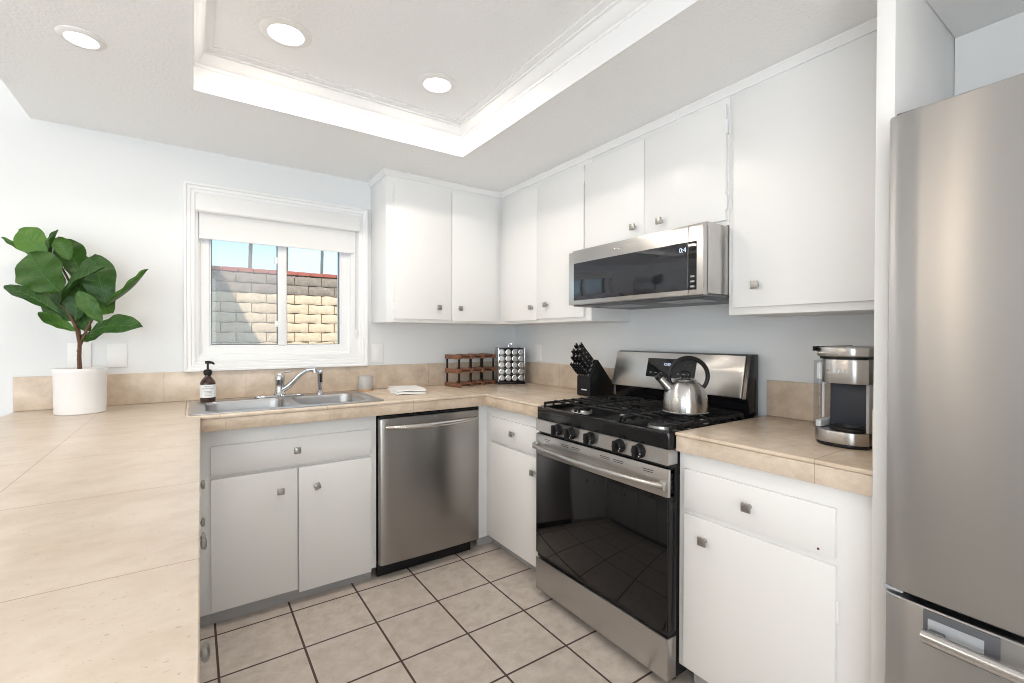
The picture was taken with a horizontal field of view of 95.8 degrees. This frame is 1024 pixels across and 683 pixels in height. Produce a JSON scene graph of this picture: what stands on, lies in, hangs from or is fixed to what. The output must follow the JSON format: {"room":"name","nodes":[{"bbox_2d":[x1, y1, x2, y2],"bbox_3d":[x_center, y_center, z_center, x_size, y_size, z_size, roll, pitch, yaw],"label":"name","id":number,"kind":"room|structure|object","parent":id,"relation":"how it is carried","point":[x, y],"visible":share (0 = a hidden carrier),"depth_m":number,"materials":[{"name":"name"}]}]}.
{"room":"kitchen","nodes":[
{"label":"kitchen","id":0,"kind":"room"},
{"bbox_2d":[0,78,513,417],"bbox_3d":[-2.576,-0.153,1.837,6.440,2.750,0.140,0,1,-35],"label":"wall","id":1,"kind":"structure","parent":0,"point":[120,197],"depth_m":2.24,"materials":[{"name":"white paint"}]},
{"bbox_2d":[67,343,90,367],"bbox_3d":[-2.004,0.065,2.142,0.082,0.120,0.008,0,1,-35],"label":"wall outlet","id":2,"kind":"object","parent":1,"relation":"attached to","point":[71,347],"visible":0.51,"depth_m":2.13,"materials":[{"name":"white plastic"}]},
{"bbox_2d":[74,348,83,353],"bbox_3d":[-2.002,0.045,2.140,0.034,0.029,0.002,0,1,-35],"label":"receptacle","id":3,"kind":"object","parent":2,"relation":"attached to","point":[75,349],"depth_m":2.13,"materials":[{"name":"white plastic"}]},
{"bbox_2d":[74,357,83,362],"bbox_3d":[-2.002,0.085,2.140,0.034,0.029,0.002,0,1,-35],"label":"receptacle","id":4,"kind":"object","parent":2,"relation":"attached to","point":[75,358],"depth_m":2.13,"materials":[{"name":"white plastic"}]},
{"bbox_2d":[106,344,126,367],"bbox_3d":[-1.894,0.068,2.219,0.076,0.114,0.006,0,1,-35],"label":"blank plate","id":5,"kind":"object","parent":1,"relation":"attached to","point":[116,354],"visible":0.87,"depth_m":2.22,"materials":[{"name":"white plastic"}]},
{"bbox_2d":[13,361,500,411],"bbox_3d":[-1.085,0.226,2.776,2.658,0.150,0.010,0,1,-35],"label":"backsplash","id":6,"kind":"structure","parent":1,"relation":"attached to","point":[29,393],"depth_m":2.50,"materials":[{"name":"tile"}]},
{"bbox_2d":[183,180,367,371],"bbox_3d":[-1.314,-0.332,2.659,0.937,0.973,0.123,0,1,-35],"label":"window","id":7,"kind":"structure","parent":1,"relation":"in","point":[350,350],"depth_m":2.61,"materials":[{"name":"white paint"}]},
{"bbox_2d":[199,212,352,250],"bbox_3d":[-1.300,-0.616,2.624,0.786,0.135,0.002,0,1,-35],"label":"shade","id":8,"kind":"object","parent":7,"relation":"attached to","point":[213,226],"depth_m":2.59,"materials":[{"name":"white fabric"}]},
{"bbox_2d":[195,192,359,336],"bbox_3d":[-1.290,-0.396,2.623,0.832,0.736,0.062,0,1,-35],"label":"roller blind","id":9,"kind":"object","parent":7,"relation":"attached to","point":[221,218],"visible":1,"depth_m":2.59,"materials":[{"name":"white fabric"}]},
{"bbox_2d":[371,344,382,361],"bbox_3d":[-0.853,0.072,2.934,0.076,0.118,0.008,0,1,-35],"label":"light switch","id":10,"kind":"object","parent":1,"relation":"attached to","point":[376,349],"visible":1,"depth_m":2.93,"materials":[{"name":"white plastic"}]},
{"bbox_2d":[371,175,500,324],"bbox_3d":[-0.467,-0.556,3.001,0.794,0.878,0.324,0,1,-35],"label":"upper cabinet","id":11,"kind":"object","parent":1,"relation":"attached to","point":[436,250],"visible":0.98,"depth_m":2.85,"materials":[{"name":"white wood"}]},
{"bbox_2d":[368,17,876,197],"bbox_3d":[0.133,-0.970,2.108,0.817,0.030,2.468,0,1,-35],"label":"trim","id":12,"kind":"structure","parent":1,"relation":"attached to","point":[869,26],"depth_m":1.95,"materials":[{"name":"white paint"}]},
{"bbox_2d":[213,0,602,118],"bbox_3d":[0.125,-1.257,0.864,1.195,0.252,3.105,0,1,-35],"label":"ceiling","id":13,"kind":"structure","parent":0,"point":[382,48],"depth_m":1.75,"materials":[{"name":"white paint"}]},
{"bbox_2d":[259,17,311,47],"bbox_3d":[-0.836,-1.138,1.713,0.176,0.008,0.176,0,1,-35],"label":"recessed light","id":14,"kind":"object","parent":13,"relation":"in","point":[285,30],"visible":1,"depth_m":1.70,"materials":[{"name":"white plastic"}]},
{"bbox_2d":[194,0,652,139],"bbox_3d":[0.124,-1.097,0.865,1.195,0.068,3.105,0,1,-35],"label":"trim","id":15,"kind":"structure","parent":13,"relation":"attached to","point":[607,15],"depth_m":1.92,"materials":[{"name":"white paint"}]},
{"bbox_2d":[418,73,455,93],"bbox_3d":[-0.332,-1.140,2.053,0.170,0.008,0.170,0,1,-35],"label":"recessed light","id":16,"kind":"object","parent":13,"relation":"in","point":[434,82],"visible":1,"depth_m":2.04,"materials":[{"name":"white plastic"}]},
{"bbox_2d":[0,0,876,192],"bbox_3d":[0.136,-1.180,1.054,2.612,0.410,4.205,0,1,-35],"label":"ceiling","id":17,"kind":"structure","parent":0,"point":[139,86],"depth_m":1.79,"materials":[{"name":"white paint"}]},
{"bbox_2d":[55,25,106,50],"bbox_3d":[-1.394,-0.979,1.498,0.124,0.008,0.124,0,1,-35],"label":"recessed light","id":18,"kind":"object","parent":17,"relation":"in","point":[79,37],"visible":1,"depth_m":1.49,"materials":[{"name":"white plastic"}]},
{"bbox_2d":[192,0,699,157],"bbox_3d":[0.124,-1.021,0.866,1.195,0.101,3.105,0,1,-35],"label":"ceiling tray side","id":19,"kind":"structure","parent":17,"relation":"attached to","point":[656,13],"depth_m":1.94,"materials":[{"name":"white paint"}]},
{"bbox_2d":[200,540,693,682],"bbox_3d":[-0.814,1.311,-0.713,6.440,0.120,6.325,0,1,-35],"label":"floor","id":20,"kind":"structure","parent":0,"point":[479,614],"depth_m":1.92,"materials":[{"name":"tile"}]},
{"bbox_2d":[200,480,210,662],"bbox_3d":[-0.841,0.814,0.691,0.657,0.844,2.590,0,1,-34],"label":"base cabinet","id":21,"kind":"object","parent":20,"relation":"on","point":[205,652],"visible":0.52,"depth_m":0.85,"materials":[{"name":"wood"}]},
{"bbox_2d":[200,416,375,627],"bbox_3d":[-1.147,0.797,2.365,0.750,0.844,0.594,0,1,-35],"label":"base cabinet","id":22,"kind":"object","parent":20,"relation":"on","point":[289,511],"visible":0.98,"depth_m":2.11,"materials":[{"name":"white wood"}]},
{"bbox_2d":[0,382,611,682],"bbox_3d":[-0.175,0.350,1.464,2.669,0.067,3.204,0,1,-35],"label":"countertop","id":23,"kind":"structure","parent":22,"relation":"on","point":[100,512],"depth_m":0.80,"materials":[{"name":"stone"}]},
{"bbox_2d":[1,227,148,415],"bbox_3d":[-1.822,-0.085,1.986,0.571,0.784,0.209,0,1,-3],"label":"potted plant","id":24,"kind":"object","parent":23,"relation":"on","point":[89,294],"visible":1,"depth_m":1.94,"materials":[{"name":"green plant"}]},
{"bbox_2d":[188,391,383,415],"bbox_3d":[-1.138,0.384,2.358,0.835,0.165,0.497,0,1,-35],"label":"sink","id":25,"kind":"object","parent":23,"relation":"in","point":[220,406],"visible":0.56,"depth_m":2.39,"materials":[{"name":"grey metal"}]},
{"bbox_2d":[200,361,215,401],"bbox_3d":[-1.527,0.199,2.323,0.068,0.204,0.069,0,1,-35],"label":"soap bottle","id":26,"kind":"object","parent":25,"relation":"on","point":[207,384],"visible":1,"depth_m":2.30,"materials":[{"name":"brown glass"}]},
{"bbox_2d":[254,367,316,397],"bbox_3d":[-1.230,0.221,2.528,0.310,0.157,0.097,0,1,-22],"label":"faucet","id":27,"kind":"object","parent":25,"relation":"on","point":[280,387],"visible":1,"depth_m":2.51,"materials":[{"name":"silver metal"}]},
{"bbox_2d":[316,370,323,394],"bbox_3d":[-1.091,0.231,2.627,0.044,0.136,0.047,0,1,-35],"label":"sprayer","id":28,"kind":"object","parent":25,"relation":"on","point":[320,372],"visible":1,"depth_m":2.62,"materials":[{"name":"silver metal"}]},
{"bbox_2d":[358,375,372,390],"bbox_3d":[-0.895,0.255,2.830,0.086,0.091,0.086,0,1,-35],"label":"tumbler","id":29,"kind":"object","parent":23,"relation":"on","point":[365,381],"visible":1,"depth_m":2.79,"materials":[{"name":"grey ceramic"}]},
{"bbox_2d":[387,385,425,394],"bbox_3d":[-0.634,0.289,2.778,0.180,0.029,0.296,0,1,-25],"label":"folded towel","id":30,"kind":"object","parent":23,"relation":"on","point":[402,389],"visible":1,"depth_m":2.70,"materials":[{"name":"white fabric"}]},
{"bbox_2d":[445,353,495,387],"bbox_3d":[-0.284,0.192,3.177,0.152,0.212,0.331,1,1,44],"label":"wine rack","id":31,"kind":"object","parent":23,"relation":"on","point":[481,368],"visible":1,"depth_m":3.12,"materials":[{"name":"brown wood"}]},
{"bbox_2d":[494,343,524,383],"bbox_3d":[-0.018,0.153,3.334,0.196,0.289,0.196,0,1,-10],"label":"spice rack","id":32,"kind":"object","parent":23,"relation":"on","point":[498,381],"visible":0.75,"depth_m":3.25,"materials":[{"name":"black metal"}]},
{"bbox_2d":[499,375,504,380],"bbox_3d":[-0.073,0.256,3.256,0.044,0.044,0.046,0,1,-11],"label":"spice jar","id":33,"kind":"object","parent":32,"relation":"in","point":[501,377],"visible":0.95,"depth_m":3.23,"materials":[{"name":"silver glass"}]},
{"bbox_2d":[499,369,504,374],"bbox_3d":[-0.073,0.210,3.255,0.044,0.044,0.046,0,1,-11],"label":"spice jar","id":34,"kind":"object","parent":32,"relation":"in","point":[501,371],"visible":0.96,"depth_m":3.23,"materials":[{"name":"silver glass"}]},
{"bbox_2d":[499,362,504,367],"bbox_3d":[-0.073,0.165,3.255,0.044,0.044,0.046,0,1,-11],"label":"spice jar","id":35,"kind":"object","parent":32,"relation":"in","point":[501,364],"visible":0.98,"depth_m":3.23,"materials":[{"name":"silver glass"}]},
{"bbox_2d":[499,356,504,361],"bbox_3d":[-0.073,0.120,3.254,0.044,0.044,0.046,0,1,-11],"label":"spice jar","id":36,"kind":"object","parent":32,"relation":"in","point":[501,358],"visible":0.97,"depth_m":3.23,"materials":[{"name":"silver glass"}]},
{"bbox_2d":[499,349,504,354],"bbox_3d":[-0.073,0.075,3.254,0.044,0.044,0.046,0,1,-11],"label":"spice jar","id":37,"kind":"object","parent":32,"relation":"in","point":[501,351],"visible":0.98,"depth_m":3.23,"materials":[{"name":"silver glass"}]},
{"bbox_2d":[505,375,510,380],"bbox_3d":[-0.029,0.256,3.264,0.044,0.044,0.046,0,1,-10],"label":"spice jar","id":38,"kind":"object","parent":32,"relation":"in","point":[507,377],"visible":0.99,"depth_m":3.24,"materials":[{"name":"silver glass"}]},
{"bbox_2d":[505,368,511,374],"bbox_3d":[-0.028,0.210,3.263,0.044,0.044,0.046,0,1,-10],"label":"spice jar","id":39,"kind":"object","parent":32,"relation":"in","point":[508,371],"visible":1,"depth_m":3.24,"materials":[{"name":"silver glass"}]},
{"bbox_2d":[505,362,511,367],"bbox_3d":[-0.028,0.165,3.263,0.044,0.044,0.046,0,1,-10],"label":"spice jar","id":40,"kind":"object","parent":32,"relation":"in","point":[508,364],"visible":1,"depth_m":3.24,"materials":[{"name":"silver glass"}]},
{"bbox_2d":[505,356,511,361],"bbox_3d":[-0.028,0.120,3.263,0.044,0.044,0.046,0,1,-10],"label":"spice jar","id":41,"kind":"object","parent":32,"relation":"in","point":[507,358],"visible":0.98,"depth_m":3.24,"materials":[{"name":"silver glass"}]},
{"bbox_2d":[505,349,511,354],"bbox_3d":[-0.028,0.075,3.262,0.044,0.044,0.046,0,1,-10],"label":"spice jar","id":42,"kind":"object","parent":32,"relation":"in","point":[508,351],"visible":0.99,"depth_m":3.24,"materials":[{"name":"silver glass"}]},
{"bbox_2d":[512,375,517,380],"bbox_3d":[0.017,0.256,3.272,0.044,0.044,0.046,0,1,-10],"label":"spice jar","id":43,"kind":"object","parent":32,"relation":"in","point":[514,377],"visible":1,"depth_m":3.25,"materials":[{"name":"silver glass"}]},
{"bbox_2d":[512,368,517,374],"bbox_3d":[0.017,0.210,3.272,0.044,0.044,0.046,0,1,-10],"label":"spice jar","id":44,"kind":"object","parent":32,"relation":"in","point":[514,370],"visible":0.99,"depth_m":3.25,"materials":[{"name":"silver glass"}]},
{"bbox_2d":[512,362,517,367],"bbox_3d":[0.017,0.165,3.271,0.044,0.044,0.046,0,1,-10],"label":"spice jar","id":45,"kind":"object","parent":32,"relation":"in","point":[514,364],"visible":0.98,"depth_m":3.25,"materials":[{"name":"silver glass"}]},
{"bbox_2d":[512,356,517,361],"bbox_3d":[0.017,0.120,3.271,0.044,0.044,0.046,0,1,-10],"label":"spice jar","id":46,"kind":"object","parent":32,"relation":"in","point":[514,358],"visible":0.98,"depth_m":3.25,"materials":[{"name":"silver glass"}]},
{"bbox_2d":[512,349,517,354],"bbox_3d":[0.017,0.075,3.270,0.044,0.044,0.046,0,1,-10],"label":"spice jar","id":47,"kind":"object","parent":32,"relation":"in","point":[514,351],"visible":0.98,"depth_m":3.25,"materials":[{"name":"silver glass"}]},
{"bbox_2d":[518,375,523,380],"bbox_3d":[0.061,0.256,3.280,0.044,0.044,0.046,0,1,-11],"label":"spice jar","id":48,"kind":"object","parent":32,"relation":"in","point":[520,377],"visible":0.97,"depth_m":3.26,"materials":[{"name":"silver glass"}]},
{"bbox_2d":[518,368,523,373],"bbox_3d":[0.061,0.210,3.280,0.044,0.044,0.046,0,1,-11],"label":"spice jar","id":49,"kind":"object","parent":32,"relation":"in","point":[520,371],"visible":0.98,"depth_m":3.26,"materials":[{"name":"silver glass"}]},
{"bbox_2d":[518,362,523,367],"bbox_3d":[0.062,0.165,3.280,0.044,0.044,0.046,0,1,-11],"label":"spice jar","id":50,"kind":"object","parent":32,"relation":"in","point":[520,364],"visible":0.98,"depth_m":3.26,"materials":[{"name":"silver glass"}]},
{"bbox_2d":[518,355,523,361],"bbox_3d":[0.062,0.120,3.279,0.044,0.044,0.046,0,1,-11],"label":"spice jar","id":51,"kind":"object","parent":32,"relation":"in","point":[520,358],"visible":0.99,"depth_m":3.26,"materials":[{"name":"silver glass"}]},
{"bbox_2d":[518,349,523,354],"bbox_3d":[0.062,0.075,3.279,0.044,0.044,0.046,0,1,-11],"label":"spice jar","id":52,"kind":"object","parent":32,"relation":"in","point":[520,351],"visible":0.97,"depth_m":3.26,"materials":[{"name":"silver glass"}]},
{"bbox_2d":[577,360,613,396],"bbox_3d":[0.478,0.203,2.644,0.191,0.204,0.105,0,1,-35],"label":"knife block","id":53,"kind":"object","parent":23,"relation":"on","point":[598,382],"visible":0.91,"depth_m":2.59,"materials":[{"name":"black wood"}]},
{"bbox_2d":[570,354,577,362],"bbox_3d":[0.366,0.118,2.606,0.094,0.097,0.014,0,1,-35],"label":"kitchen knife","id":54,"kind":"object","parent":53,"relation":"in","point":[572,356],"visible":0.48,"depth_m":2.58,"materials":[{"name":"black plastic"}]},
{"bbox_2d":[574,354,586,369],"bbox_3d":[0.384,0.118,2.578,0.096,0.098,0.014,0,1,-35],"label":"kitchen knife","id":55,"kind":"object","parent":53,"relation":"in","point":[576,355],"visible":0.5,"depth_m":2.56,"materials":[{"name":"black plastic"}]},
{"bbox_2d":[579,363,588,375],"bbox_3d":[0.397,0.154,2.542,0.077,0.078,0.009,0,1,-35],"label":"kitchen knife","id":56,"kind":"object","parent":53,"relation":"in","point":[580,364],"visible":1,"depth_m":2.54,"materials":[{"name":"black plastic"}]},
{"bbox_2d":[578,354,591,371],"bbox_3d":[0.401,0.116,2.550,0.099,0.102,0.014,0,1,-35],"label":"kitchen knife","id":57,"kind":"object","parent":53,"relation":"in","point":[580,356],"visible":1,"depth_m":2.54,"materials":[{"name":"black plastic"}]},
{"bbox_2d":[578,347,592,366],"bbox_3d":[0.408,0.086,2.557,0.108,0.111,0.014,0,1,-35],"label":"kitchen knife","id":58,"kind":"object","parent":53,"relation":"in","point":[580,350],"visible":1,"depth_m":2.55,"materials":[{"name":"black plastic"}]},
{"bbox_2d":[579,342,593,362],"bbox_3d":[0.413,0.061,2.570,0.112,0.115,0.014,0,1,-35],"label":"kitchen knife","id":59,"kind":"object","parent":53,"relation":"in","point":[580,344],"visible":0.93,"depth_m":2.56,"materials":[{"name":"black plastic"}]},
{"bbox_2d":[376,407,478,576],"bbox_3d":[-0.570,0.790,2.712,0.581,0.846,0.640,0,1,-35],"label":"dishwasher","id":60,"kind":"object","parent":20,"relation":"on","point":[427,462],"visible":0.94,"depth_m":2.48,"materials":[{"name":"silver metal"}]},
{"bbox_2d":[476,406,538,571],"bbox_3d":[0.206,0.797,2.682,0.626,0.844,0.606,0,1,-35],"label":"base cabinet","id":61,"kind":"object","parent":20,"relation":"on","point":[507,457],"visible":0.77,"depth_m":2.54,"materials":[{"name":"white wood"}]},
{"bbox_2d":[532,350,757,680],"bbox_3d":[0.559,0.639,2.080,0.696,1.172,0.758,0,1,-35],"label":"gas range","id":62,"kind":"object","parent":20,"relation":"on","point":[608,470],"visible":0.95,"depth_m":1.90,"materials":[{"name":"silver metal"}]},
{"bbox_2d":[538,398,754,448],"bbox_3d":[0.576,0.343,2.089,0.595,0.058,0.757,0,1,-35],"label":"cooktop","id":63,"kind":"object","parent":62,"relation":"in","point":[653,433],"depth_m":1.89,"materials":[{"name":"black metal"}]},
{"bbox_2d":[655,356,709,415],"bbox_3d":[0.699,0.173,1.879,0.197,0.231,0.182,0,1,-35],"label":"kettle","id":64,"kind":"object","parent":62,"relation":"on","point":[684,395],"visible":1,"depth_m":1.83,"materials":[{"name":"silver metal"}]},
{"bbox_2d":[679,452,871,682],"bbox_3d":[0.979,0.808,1.563,0.622,0.845,0.570,0,1,-35],"label":"base cabinet","id":65,"kind":"object","parent":20,"relation":"on","point":[775,571],"visible":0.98,"depth_m":1.37,"materials":[{"name":"white wood"}]},
{"bbox_2d":[675,415,872,496],"bbox_3d":[0.993,0.351,1.563,0.632,0.067,0.572,0,1,-35],"label":"countertop","id":66,"kind":"structure","parent":65,"relation":"on","point":[782,446],"depth_m":1.41,"materials":[{"name":"stone"}]},
{"bbox_2d":[813,345,873,449],"bbox_3d":[1.111,0.166,1.485,0.348,0.303,0.146,0,1,-35],"label":"coffee maker","id":67,"kind":"object","parent":66,"relation":"on","point":[849,369],"visible":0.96,"depth_m":1.40,"materials":[{"name":"silver plastic"}]},
{"bbox_2d":[829,424,865,432],"bbox_3d":[1.018,0.265,1.403,0.069,0.010,0.097,0,1,-35],"label":"drip tray","id":68,"kind":"object","parent":67,"relation":"on","point":[833,428],"depth_m":1.40,"materials":[{"name":"black plastic"}]},
{"bbox_2d":[871,0,1023,682],"bbox_3d":[1.428,0.134,0.923,0.637,2.208,0.969,0,1,-35],"label":"refrigerator surround","id":69,"kind":"object","parent":20,"relation":"on","point":[929,51],"visible":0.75,"depth_m":1.15,"materials":[{"name":"white wood"}]},
{"bbox_2d":[883,73,1023,682],"bbox_3d":[1.302,0.363,0.840,0.636,1.744,0.872,0,1,-35],"label":"refrigerator","id":70,"kind":"object","parent":20,"relation":"on","point":[954,584],"visible":1,"depth_m":0.94,"materials":[{"name":"grey metal"}]},
{"bbox_2d":[514,304,873,416],"bbox_3d":[1.797,-0.137,1.056,0.120,2.750,6.105,0,1,-35],"label":"wall","id":71,"kind":"structure","parent":0,"point":[783,346],"depth_m":2.17,"materials":[{"name":"white paint"}]},
{"bbox_2d":[535,345,540,360],"bbox_3d":[0.183,0.080,3.289,0.009,0.115,0.072,0,1,-35],"label":"wall outlet","id":72,"kind":"object","parent":71,"relation":"attached to","point":[537,347],"visible":1,"depth_m":3.28,"materials":[{"name":"white plastic"}]},
{"bbox_2d":[493,158,629,325],"bbox_3d":[0.199,-0.554,2.963,0.348,0.878,1.142,0,1,-35],"label":"upper cabinet","id":73,"kind":"object","parent":71,"relation":"attached to","point":[543,222],"visible":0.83,"depth_m":2.73,"materials":[{"name":"white wood"}]},
{"bbox_2d":[516,361,615,393],"bbox_3d":[0.335,0.226,3.067,0.011,0.150,1.118,0,1,-35],"label":"backsplash","id":74,"kind":"structure","parent":71,"relation":"attached to","point":[561,375],"depth_m":3.14,"materials":[{"name":"tile"}]},
{"bbox_2d":[585,96,731,248],"bbox_3d":[0.729,-0.721,2.191,0.348,0.527,0.796,0,1,-35],"label":"upper cabinet","id":75,"kind":"object","parent":71,"relation":"attached to","point":[676,174],"visible":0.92,"depth_m":2.03,"materials":[{"name":"white wood"}]},
{"bbox_2d":[569,221,729,309],"bbox_3d":[0.685,-0.311,2.144,0.474,0.282,0.742,0,1,-35],"label":"microwave","id":76,"kind":"object","parent":75,"relation":"attached to","point":[688,265],"visible":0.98,"depth_m":1.90,"materials":[{"name":"silver metal"}]},
{"bbox_2d":[767,380,829,421],"bbox_3d":[1.246,0.241,1.743,0.011,0.150,0.558,0,1,-35],"label":"backsplash","id":77,"kind":"structure","parent":71,"relation":"attached to","point":[787,399],"depth_m":1.87,"materials":[{"name":"tile"}]},
{"bbox_2d":[729,31,876,316],"bbox_3d":[1.112,-0.539,1.635,0.348,0.878,0.570,0,1,-35],"label":"upper cabinet","id":78,"kind":"object","parent":71,"relation":"attached to","point":[803,137],"visible":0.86,"depth_m":1.56,"materials":[{"name":"white wood"}]},
{"bbox_2d":[872,409,872,467],"bbox_3d":[1.163,0.244,1.338,0.607,0.151,0.011,0,1,-35],"label":"backsplash","id":79,"kind":"structure","parent":71,"relation":"attached to","point":[872,409],"depth_m":1.17,"materials":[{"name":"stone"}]},
{"bbox_3d":[-12.928,1.205,29.383,36.000,0.150,56.955,0,1,-35],"label":"ground","id":80,"kind":"structure","parent":0,"visible":0},
{"bbox_2d":[248,243,252,267],"bbox_3d":[-16.788,-3.969,29.800,3.904,10.182,3.607,0,1,-35],"label":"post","id":81,"kind":"object","parent":80,"relation":"on","point":[250,245],"visible":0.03,"depth_m":29.58,"materials":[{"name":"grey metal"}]},
{"bbox_2d":[212,266,336,343],"bbox_3d":[-3.119,0.122,7.791,8.692,2.499,0.230,0,1,-35],"label":"wall","id":82,"kind":"structure","parent":80,"relation":"on","point":[244,303],"depth_m":7.21,"materials":[{"name":"brown brick"}]},
{"bbox_2d":[320,251,323,273],"bbox_3d":[-18.593,-5.841,45.385,3.580,13.611,3.761,0,1,-5],"label":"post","id":83,"kind":"object","parent":80,"relation":"on","point":[322,252],"visible":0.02,"depth_m":45.26,"materials":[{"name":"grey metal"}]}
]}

